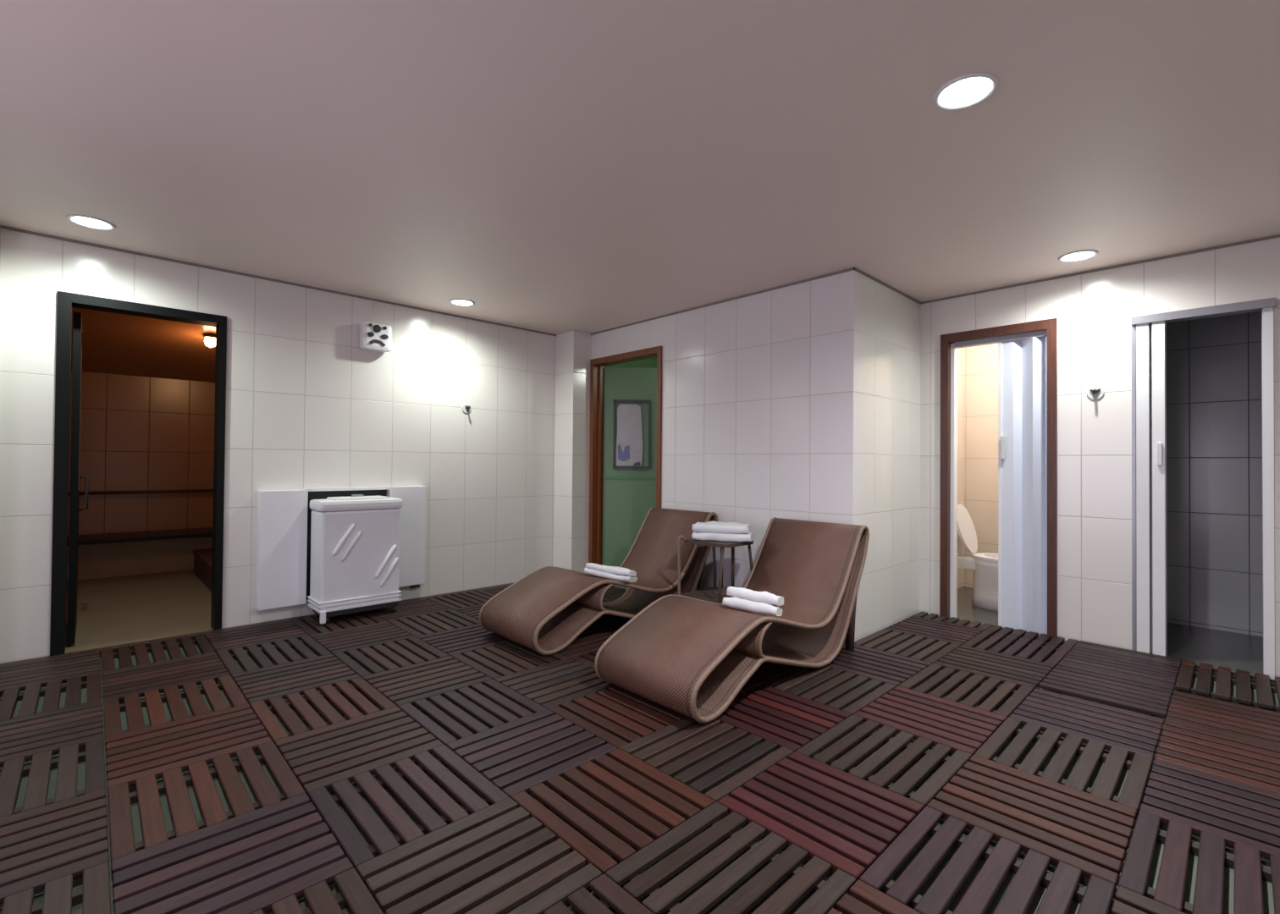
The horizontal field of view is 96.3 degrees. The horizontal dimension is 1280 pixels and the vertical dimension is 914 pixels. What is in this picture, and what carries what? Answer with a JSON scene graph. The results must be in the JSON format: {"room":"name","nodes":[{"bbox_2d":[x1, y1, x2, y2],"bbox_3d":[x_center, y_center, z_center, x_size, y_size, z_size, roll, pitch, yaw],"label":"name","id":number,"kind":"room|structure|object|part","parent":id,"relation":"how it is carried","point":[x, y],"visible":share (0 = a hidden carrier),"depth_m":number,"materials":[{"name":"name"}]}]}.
{"room":"spa relaxation room","nodes":[
{"label":"spa relaxation room","id":0,"kind":"room"},
{"bbox_2d":[67,370,215,535],"bbox_3d":[-5.002,-0.054,5.876,1.800,2.545,0.094,1,-1,-44],"label":"wall","id":1,"kind":"structure","parent":0,"point":[139,433],"depth_m":5.80,"materials":[{"name":"tile"}]},
{"bbox_2d":[66,536,212,581],"bbox_3d":[-4.973,0.995,5.823,1.600,0.373,0.016,1,-1,-44],"label":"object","id":2,"kind":"structure","parent":1,"relation":"attached to","point":[102,560],"depth_m":5.74,"materials":[{"name":"brown wood"}]},
{"bbox_2d":[67,527,212,546],"bbox_3d":[-4.903,0.795,5.755,1.600,0.095,0.180,1,-1,-44],"label":"bench","id":3,"kind":"object","parent":1,"relation":"attached to","point":[85,539],"visible":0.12,"depth_m":5.69,"materials":[{"name":"brown wood"}]},
{"bbox_2d":[68,489,213,495],"bbox_3d":[-4.934,0.353,5.796,1.600,0.030,0.032,1,-1,-44],"label":"wall rail","id":4,"kind":"object","parent":1,"relation":"attached to","point":[192,490],"visible":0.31,"depth_m":5.76,"materials":[{"name":"brown wood"}]},
{"bbox_2d":[71,307,215,382],"bbox_3d":[-4.015,-1.073,4.866,1.600,0.515,2.736,1,-1,-44],"label":"ceiling","id":5,"kind":"structure","parent":0,"point":[118,344],"depth_m":5.06,"materials":[{"name":"brown wood"}]},
{"bbox_2d":[203,332,215,347],"bbox_3d":[-3.687,-1.000,4.919,0.100,0.115,0.100,1,-1,-44],"label":"lamp","id":6,"kind":"object","parent":5,"relation":"attached to","point":[210,339],"visible":0.85,"depth_m":4.89,"materials":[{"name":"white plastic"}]},
{"bbox_3d":[-3.687,-0.982,4.919,0.090,0.080,0.090,1,-1,-44],"label":"lamp shade","id":7,"kind":"part","parent":6,"relation":"part of","materials":[{"name":"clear glass"}]},
{"bbox_2d":[0,228,556,663],"bbox_3d":[-2.592,-0.029,4.247,5.370,2.496,0.120,1,-1,-44],"label":"wall","id":8,"kind":"structure","parent":0,"point":[307,406],"depth_m":4.28,"materials":[{"name":"tile"}]},
{"bbox_2d":[0,224,0,253],"bbox_3d":[-3.649,-0.052,3.027,0.315,2.496,0.180,1,-1,-44],"label":"trim","id":9,"kind":"structure","parent":8,"relation":"attached to","point":[0,224],"depth_m":3.20,"materials":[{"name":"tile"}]},
{"bbox_2d":[49,291,226,656],"bbox_3d":[-3.431,0.103,3.942,0.815,2.138,0.880,1,-1,-44],"label":"door","id":10,"kind":"structure","parent":8,"relation":"in","point":[66,300],"depth_m":3.52,"materials":[{"name":"black wood"}]},
{"bbox_3d":[-3.706,-0.290,3.797,0.005,1.000,0.510,1,-1,-44],"label":"glass panel","id":11,"kind":"part","parent":10,"relation":"part of","materials":[{"name":"clear glass"}]},
{"bbox_3d":[-3.846,0.250,3.959,0.048,0.237,0.018,1,-1,-44],"label":"handle","id":12,"kind":"part","parent":10,"relation":"part of","materials":[{"name":"black plastic"}]},
{"bbox_2d":[0,225,556,336],"bbox_3d":[-2.218,-1.264,4.519,3.780,0.014,0.012,1,-1,-44],"label":"trim","id":13,"kind":"structure","parent":8,"relation":"attached to","point":[2,227],"depth_m":3.97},
{"bbox_2d":[255,485,425,611],"bbox_3d":[-2.253,0.658,4.426,1.183,0.847,0.084,1,-1,-44],"label":"wall panel","id":14,"kind":"object","parent":8,"relation":"attached to","point":[284,516],"visible":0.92,"depth_m":4.15,"materials":[{"name":"white plastic"}]},
{"bbox_3d":[-2.572,0.655,4.120,0.298,0.835,0.084,1,-1,-44],"label":"panel","id":15,"kind":"part","parent":14,"relation":"part of","materials":[{"name":"white ceramic"}]},
{"bbox_3d":[-2.255,0.246,4.426,0.598,0.023,0.084,1,-1,-44],"label":"rail","id":16,"kind":"part","parent":14,"relation":"part of","materials":[{"name":"white plastic"}]},
{"bbox_3d":[-1.934,0.651,4.732,0.300,0.820,0.084,1,-1,-44],"label":"panel","id":17,"kind":"part","parent":14,"relation":"part of","materials":[{"name":"white ceramic"}]},
{"bbox_2d":[359,303,391,352],"bbox_3d":[-2.100,-1.043,4.559,0.227,0.391,0.115,1,-1,-44],"label":"wall speaker","id":18,"kind":"object","parent":8,"relation":"attached to","point":[373,336],"visible":1,"depth_m":4.51,"materials":[{"name":"white plastic"}]},
{"bbox_2d":[461,403,471,413],"bbox_3d":[-1.537,-0.434,5.127,0.092,0.092,0.068,1,-1,-44],"label":"wall hook","id":19,"kind":"object","parent":8,"relation":"attached to","point":[466,408],"visible":1,"depth_m":5.14,"materials":[{"name":"grey metal"}]},
{"bbox_2d":[605,357,656,368],"bbox_3d":[-0.125,-0.053,6.748,1.650,2.645,0.080,1,-1,-44],"label":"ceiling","id":20,"kind":"structure","parent":0,"point":[651,362],"depth_m":6.82,"materials":[{"name":"green paint"}]},
{"bbox_2d":[0,569,1279,913],"bbox_3d":[-0.440,1.264,3.817,7.920,0.137,9.370,1,-1,-44],"label":"floor","id":21,"kind":"structure","parent":0,"point":[1228,881],"depth_m":3.30,"materials":[{"name":"concrete"}]},
{"bbox_2d":[193,548,212,591],"bbox_3d":[-3.910,1.070,5.514,0.480,0.233,1.420,1,-1,-44],"label":"bench","id":22,"kind":"object","parent":21,"relation":"on","point":[202,560],"visible":0.24,"depth_m":5.45,"materials":[{"name":"brown wood"}]},
{"bbox_3d":[-3.909,0.971,5.516,0.480,0.035,1.420,1,-1,-44],"label":"seat","id":23,"kind":"part","parent":22,"relation":"part of","materials":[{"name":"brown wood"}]},
{"bbox_2d":[0,583,513,666],"bbox_3d":[-2.222,1.204,4.468,3.775,0.043,0.058,1,-1,-44],"label":"tiles","id":24,"kind":"object","parent":21,"relation":"on","point":[177,637],"visible":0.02,"depth_m":3.71,"materials":[{"name":"white tile"}]},
{"bbox_2d":[0,584,1279,913],"bbox_3d":[-0.001,1.205,3.089,5.191,0.045,4.997,1,-1,-44],"label":"floor","id":25,"kind":"structure","parent":21,"relation":"on","point":[251,862],"depth_m":2.10,"materials":[{"name":"brown wood"}]},
{"bbox_2d":[307,494,402,623],"bbox_3d":[-2.117,0.731,4.281,0.576,0.895,0.307,1,-1,-44],"label":"radiator","id":26,"kind":"object","parent":25,"relation":"on","point":[355,539],"visible":1,"depth_m":4.16,"materials":[{"name":"white metal"}]},
{"bbox_3d":[-2.127,1.027,4.281,0.571,0.012,0.292,1,-1,-44],"label":"moulding","id":27,"kind":"part","parent":26,"relation":"part of","materials":[{"name":"white ceramic"}]},
{"bbox_3d":[-2.126,1.053,4.282,0.569,0.016,0.292,1,-1,-44],"label":"moulding","id":28,"kind":"part","parent":26,"relation":"part of","materials":[{"name":"white ceramic"}]},
{"bbox_3d":[-2.126,1.084,4.282,0.567,0.020,0.292,1,-1,-44],"label":"moulding","id":29,"kind":"part","parent":26,"relation":"part of","materials":[{"name":"white ceramic"}]},
{"bbox_3d":[-2.117,0.351,4.290,0.575,0.075,0.297,1,-1,-44],"label":"lid","id":30,"kind":"part","parent":26,"relation":"part of","materials":[{"name":"white plastic"}]},
{"bbox_3d":[-2.143,0.293,4.343,0.080,0.017,0.040,1,-1,-44],"label":"lid knob","id":31,"kind":"part","parent":26,"relation":"part of","materials":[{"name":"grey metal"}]},
{"bbox_2d":[479,507,717,655],"bbox_3d":[-0.228,0.803,4.149,1.695,0.769,0.673,1,-1,-44],"label":"lounger","id":32,"kind":"object","parent":25,"relation":"on","point":[545,610],"visible":0.9,"depth_m":3.88,"materials":[{"name":"brown wicker"}]},
{"bbox_3d":[-0.355,1.088,4.027,1.032,0.182,0.646,1,-1,-44],"label":"panel","id":33,"kind":"part","parent":32,"relation":"part of","materials":[{"name":"brown wicker"}]},
{"bbox_2d":[583,562,637,582],"bbox_3d":[-0.201,0.790,3.913,0.332,0.134,0.230,0,-1,15],"label":"folded towel","id":34,"kind":"object","parent":32,"relation":"on","point":[611,572],"visible":1,"depth_m":3.82,"materials":[{"name":"white fabric"}]},
{"bbox_3d":[0.199,0.840,4.558,0.501,0.693,0.646,1,-1,-44],"label":"panel","id":35,"kind":"part","parent":32,"relation":"part of","materials":[{"name":"brown wicker"}]},
{"bbox_3d":[0.472,0.973,4.413,0.079,0.437,0.044,1,-1,-44],"label":"leg","id":36,"kind":"part","parent":32,"relation":"part of","materials":[{"name":"wicker"}]},
{"bbox_2d":[594,517,869,723],"bbox_3d":[0.609,0.800,3.275,1.695,0.769,0.673,1,-1,-44],"label":"lounger","id":37,"kind":"object","parent":25,"relation":"on","point":[692,658],"visible":0.96,"depth_m":3.06,"materials":[{"name":"brown wicker"}]},
{"bbox_2d":[722,586,783,616],"bbox_3d":[0.606,0.770,3.062,0.292,0.154,0.216,0,-1,25],"label":"folded towel","id":38,"kind":"object","parent":37,"relation":"on","point":[765,603],"visible":1,"depth_m":2.97,"materials":[{"name":"white fabric"}]},
{"bbox_3d":[0.482,1.085,3.153,1.032,0.182,0.646,1,-1,-44],"label":"panel","id":39,"kind":"part","parent":37,"relation":"part of","materials":[{"name":"brown wicker"}]},
{"bbox_3d":[1.036,0.836,3.684,0.501,0.693,0.646,1,-1,-44],"label":"panel","id":40,"kind":"part","parent":37,"relation":"part of","materials":[{"name":"brown wicker"}]},
{"bbox_3d":[1.308,0.969,3.539,0.079,0.437,0.044,1,-1,-44],"label":"leg","id":41,"kind":"part","parent":37,"relation":"part of","materials":[{"name":"wicker"}]},
{"bbox_2d":[957,504,998,611],"bbox_3d":[2.933,0.834,4.830,0.390,0.848,0.805,1,-1,-44],"label":"toilet","id":42,"kind":"object","parent":21,"relation":"on","point":[984,565],"visible":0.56,"depth_m":4.82,"materials":[{"name":"white ceramic"}]},
{"bbox_3d":[2.819,0.620,4.953,0.380,0.419,0.140,1,-1,-44],"label":"lid","id":43,"kind":"part","parent":42,"relation":"part of","materials":[{"name":"white plastic"}]},
{"bbox_3d":[3.031,0.840,4.727,0.390,0.025,0.520,1,-1,-44],"label":"seat","id":44,"kind":"part","parent":42,"relation":"part of","materials":[{"name":"white plastic"}]},
{"bbox_3d":[3.028,1.055,4.726,0.380,0.405,0.515,1,-1,-44],"label":"bowl","id":45,"kind":"part","parent":42,"relation":"part of","materials":[{"name":"white ceramic"}]},
{"bbox_3d":[0.659,1.222,4.067,0.496,0.045,0.496,1,-1,-44],"label":"tile","id":46,"kind":"structure","parent":21,"relation":"on","visible":0},
{"bbox_2d":[677,535,753,603],"bbox_3d":[0.542,0.878,4.053,0.426,0.641,0.410,1,-1,-44],"label":"side table","id":47,"kind":"object","parent":46,"relation":"on","point":[714,594],"visible":0.66,"depth_m":4.04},
{"bbox_3d":[0.294,0.876,4.055,0.073,0.641,0.028,1,-1,-22],"label":"leg","id":48,"kind":"part","parent":47,"relation":"part of","materials":[{"name":"wicker"}]},
{"bbox_2d":[681,587,733,603],"bbox_3d":[0.551,0.988,4.061,0.400,0.022,0.380,1,-1,-44],"label":"shelf","id":49,"kind":"object","parent":47,"relation":"attached to","point":[710,594],"depth_m":4.04,"materials":[{"name":"wood"}]},
{"bbox_3d":[0.554,0.904,4.294,0.021,0.594,0.058,0,-1,33],"label":"leg","id":50,"kind":"part","parent":47,"relation":"part of","materials":[{"name":"wood"}]},
{"bbox_3d":[0.542,0.899,3.824,0.021,0.594,0.060,0,-1,34],"label":"leg","id":51,"kind":"part","parent":47,"relation":"part of","materials":[{"name":"metal"}]},
{"bbox_2d":[691,520,754,542],"bbox_3d":[0.593,0.523,4.060,0.410,0.126,0.255,0,-1,18],"label":"folded towel","id":52,"kind":"object","parent":47,"relation":"on","point":[709,531],"visible":1,"depth_m":3.96,"materials":[{"name":"white fabric"}]},
{"bbox_3d":[0.662,0.794,4.093,0.025,0.368,0.024,1,-1,-44],"label":"post","id":53,"kind":"part","parent":47,"relation":"part of","materials":[{"name":"wicker"}]},
{"bbox_3d":[0.783,0.904,4.054,0.058,0.594,0.021,1,-1,-30],"label":"leg","id":54,"kind":"part","parent":47,"relation":"part of","materials":[{"name":"wicker"}]},
{"bbox_2d":[0,0,1279,334],"bbox_3d":[0.048,-1.328,2.336,6.502,0.100,6.540,1,-1,-44],"label":"ceiling","id":55,"kind":"structure","parent":0,"point":[554,167],"depth_m":2.30,"materials":[{"name":"paint"}]},
{"bbox_2d":[66,214,115,230],"bbox_3d":[-3.018,-1.288,3.152,0.198,0.009,0.198,1,-1,-44],"label":"recessed light","id":56,"kind":"object","parent":55,"relation":"in","point":[89,222],"visible":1,"depth_m":3.14,"materials":[{"name":"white glass"}]},
{"bbox_3d":[-3.018,-1.290,3.152,0.160,0.006,0.160,1,-1,-44],"label":"glass","id":57,"kind":"part","parent":56,"relation":"part of","materials":[{"name":"white glass"}]},
{"bbox_2d":[449,298,474,306],"bbox_3d":[-1.449,-1.257,4.668,0.198,0.009,0.198,1,-1,-44],"label":"recessed light","id":58,"kind":"object","parent":55,"relation":"in","point":[460,302],"visible":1,"depth_m":4.66,"materials":[{"name":"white glass"}]},
{"bbox_3d":[-1.449,-1.258,4.668,0.160,0.006,0.160,1,-1,-44],"label":"glass","id":59,"kind":"part","parent":58,"relation":"part of","materials":[{"name":"white glass"}]},
{"bbox_2d":[932,71,998,110],"bbox_3d":[1.131,-1.267,1.993,0.198,0.009,0.198,1,-1,-44],"label":"recessed light","id":60,"kind":"object","parent":55,"relation":"in","point":[969,90],"visible":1,"depth_m":1.98,"materials":[{"name":"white glass"}]},
{"bbox_3d":[1.131,-1.269,1.993,0.160,0.006,0.160,1,-1,-44],"label":"glass","id":61,"kind":"part","parent":60,"relation":"part of","materials":[{"name":"white glass"}]},
{"bbox_2d":[1058,249,1098,262],"bbox_3d":[2.697,-1.236,3.529,0.198,0.009,0.198,1,-1,-44],"label":"recessed light","id":62,"kind":"object","parent":55,"relation":"in","point":[1078,256],"visible":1,"depth_m":3.52,"materials":[{"name":"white glass"}]},
{"bbox_3d":[2.697,-1.237,3.529,0.160,0.006,0.160,1,-1,-44],"label":"glass","id":63,"kind":"part","parent":62,"relation":"part of","materials":[{"name":"white glass"}]},
{"bbox_2d":[590,270,861,641],"bbox_3d":[0.391,0.004,4.910,0.120,2.496,3.048,1,-1,-44],"label":"wall","id":64,"kind":"structure","parent":0,"point":[762,392],"depth_m":4.29,"materials":[{"name":"tile"}]},
{"bbox_2d":[553,330,591,573],"bbox_3d":[-0.683,0.006,5.784,0.223,2.496,0.300,1,-1,-44],"label":"column","id":65,"kind":"structure","parent":64,"relation":"attached to","point":[573,349],"depth_m":5.69,"materials":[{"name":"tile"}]},
{"bbox_2d":[588,345,662,574],"bbox_3d":[0.111,0.143,5.640,0.764,2.231,0.985,1,-1,-44],"label":"door","id":66,"kind":"structure","parent":64,"relation":"in","point":[626,448],"depth_m":5.76,"materials":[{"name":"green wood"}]},
{"bbox_3d":[0.057,0.210,5.764,0.860,0.030,0.006,0,-1,1],"label":"rail","id":67,"kind":"part","parent":66,"relation":"part of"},
{"bbox_2d":[590,267,855,335],"bbox_3d":[0.462,-1.238,4.767,0.012,0.014,2.760,1,-1,-44],"label":"trim","id":68,"kind":"structure","parent":64,"relation":"attached to","point":[852,268],"depth_m":4.46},
{"bbox_2d":[860,274,920,639],"bbox_3d":[1.817,0.008,4.248,1.024,2.496,0.120,1,-1,-44],"label":"wall","id":69,"kind":"structure","parent":0,"point":[891,321],"depth_m":4.16,"materials":[{"name":"tile"}]},
{"bbox_2d":[853,267,921,303],"bbox_3d":[1.821,-1.234,4.166,1.144,0.014,0.012,1,-1,-44],"label":"trim","id":70,"kind":"structure","parent":69,"relation":"attached to","point":[854,268],"depth_m":4.10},
{"bbox_2d":[957,347,963,588],"bbox_3d":[2.741,0.028,5.222,1.418,2.496,0.008,1,-1,-44],"label":"wall","id":71,"kind":"structure","parent":0,"point":[960,351],"depth_m":5.58,"materials":[{"name":"tile"}]},
{"bbox_2d":[963,343,998,587],"bbox_3d":[3.636,0.035,5.240,0.100,2.496,1.220,1,-1,-44],"label":"wall","id":72,"kind":"structure","parent":0,"point":[980,363],"depth_m":5.53,"materials":[{"name":"tile"}]},
{"bbox_2d":[919,237,1279,677],"bbox_3d":[3.437,0.011,3.383,0.120,2.496,3.372,1,-1,-44],"label":"wall","id":73,"kind":"structure","parent":0,"point":[1094,311],"depth_m":3.75,"materials":[{"name":"tile"}]},
{"bbox_2d":[939,318,1057,638],"bbox_3d":[2.631,0.158,4.215,0.150,2.210,0.740,1,-1,-44],"label":"door","id":74,"kind":"structure","parent":73,"relation":"in","point":[1027,351],"depth_m":4.12,"materials":[{"name":"white plastic"}]},
{"bbox_3d":[2.430,0.186,4.438,0.070,2.125,0.030,1,-1,-44],"label":"strike post","id":75,"kind":"part","parent":74,"relation":"part of","materials":[{"name":"white plastic"}]},
{"bbox_3d":[2.638,0.198,4.192,0.034,2.080,0.023,1,-1,-44],"label":"lead post","id":76,"kind":"part","parent":74,"relation":"part of","materials":[{"name":"white plastic"}]},
{"bbox_3d":[2.636,-0.068,4.159,0.022,0.170,0.030,1,-1,-44],"label":"handle","id":77,"kind":"part","parent":74,"relation":"part of","materials":[{"name":"grey plastic"}]},
{"bbox_3d":[2.759,0.197,4.089,0.098,2.080,0.285,1,-1,-34],"label":"folding door","id":78,"kind":"part","parent":74,"relation":"part of","materials":[{"name":"white plastic"}]},
{"bbox_2d":[1086,386,1104,400],"bbox_3d":[2.970,-0.418,3.743,0.068,0.092,0.092,1,-1,-44],"label":"wall hook","id":79,"kind":"object","parent":73,"relation":"attached to","point":[1094,393],"visible":1,"depth_m":3.76,"materials":[{"name":"grey metal"}]},
{"bbox_2d":[920,234,1279,304],"bbox_3d":[3.359,-1.230,3.396,0.012,0.014,3.252,1,-1,-44],"label":"trim","id":80,"kind":"structure","parent":73,"relation":"attached to","point":[1277,235],"depth_m":3.69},
{"bbox_2d":[1131,297,1275,679],"bbox_3d":[3.358,0.188,3.436,0.155,2.143,0.613,1,-1,-44],"label":"door","id":81,"kind":"structure","parent":73,"relation":"in","point":[1149,339],"depth_m":3.53,"materials":[{"name":"grey metal"}]},
{"bbox_3d":[3.163,0.213,3.661,0.126,2.095,0.018,1,-1,-44],"label":"wall post","id":82,"kind":"part","parent":81,"relation":"part of","materials":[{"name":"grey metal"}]},
{"bbox_3d":[3.201,0.200,3.590,0.112,2.070,0.143,1,-1,-44],"label":"folding door","id":83,"kind":"part","parent":81,"relation":"part of","materials":[{"name":"white plastic"}]},
{"bbox_3d":[3.192,-0.016,3.518,0.020,0.140,0.023,1,-1,-44],"label":"handle","id":84,"kind":"part","parent":81,"relation":"part of","materials":[{"name":"grey plastic"}]},
{"bbox_3d":[3.557,0.211,3.245,0.132,2.095,0.042,1,-1,-44],"label":"post","id":85,"kind":"part","parent":81,"relation":"part of","materials":[{"name":"white plastic"}]},
{"bbox_2d":[1165,310,1263,636],"bbox_3d":[4.297,0.028,4.149,0.095,2.496,1.150,1,-1,-44],"label":"wall","id":86,"kind":"structure","parent":0,"point":[1215,576],"depth_m":4.18,"materials":[{"name":"tile"}]}
]}

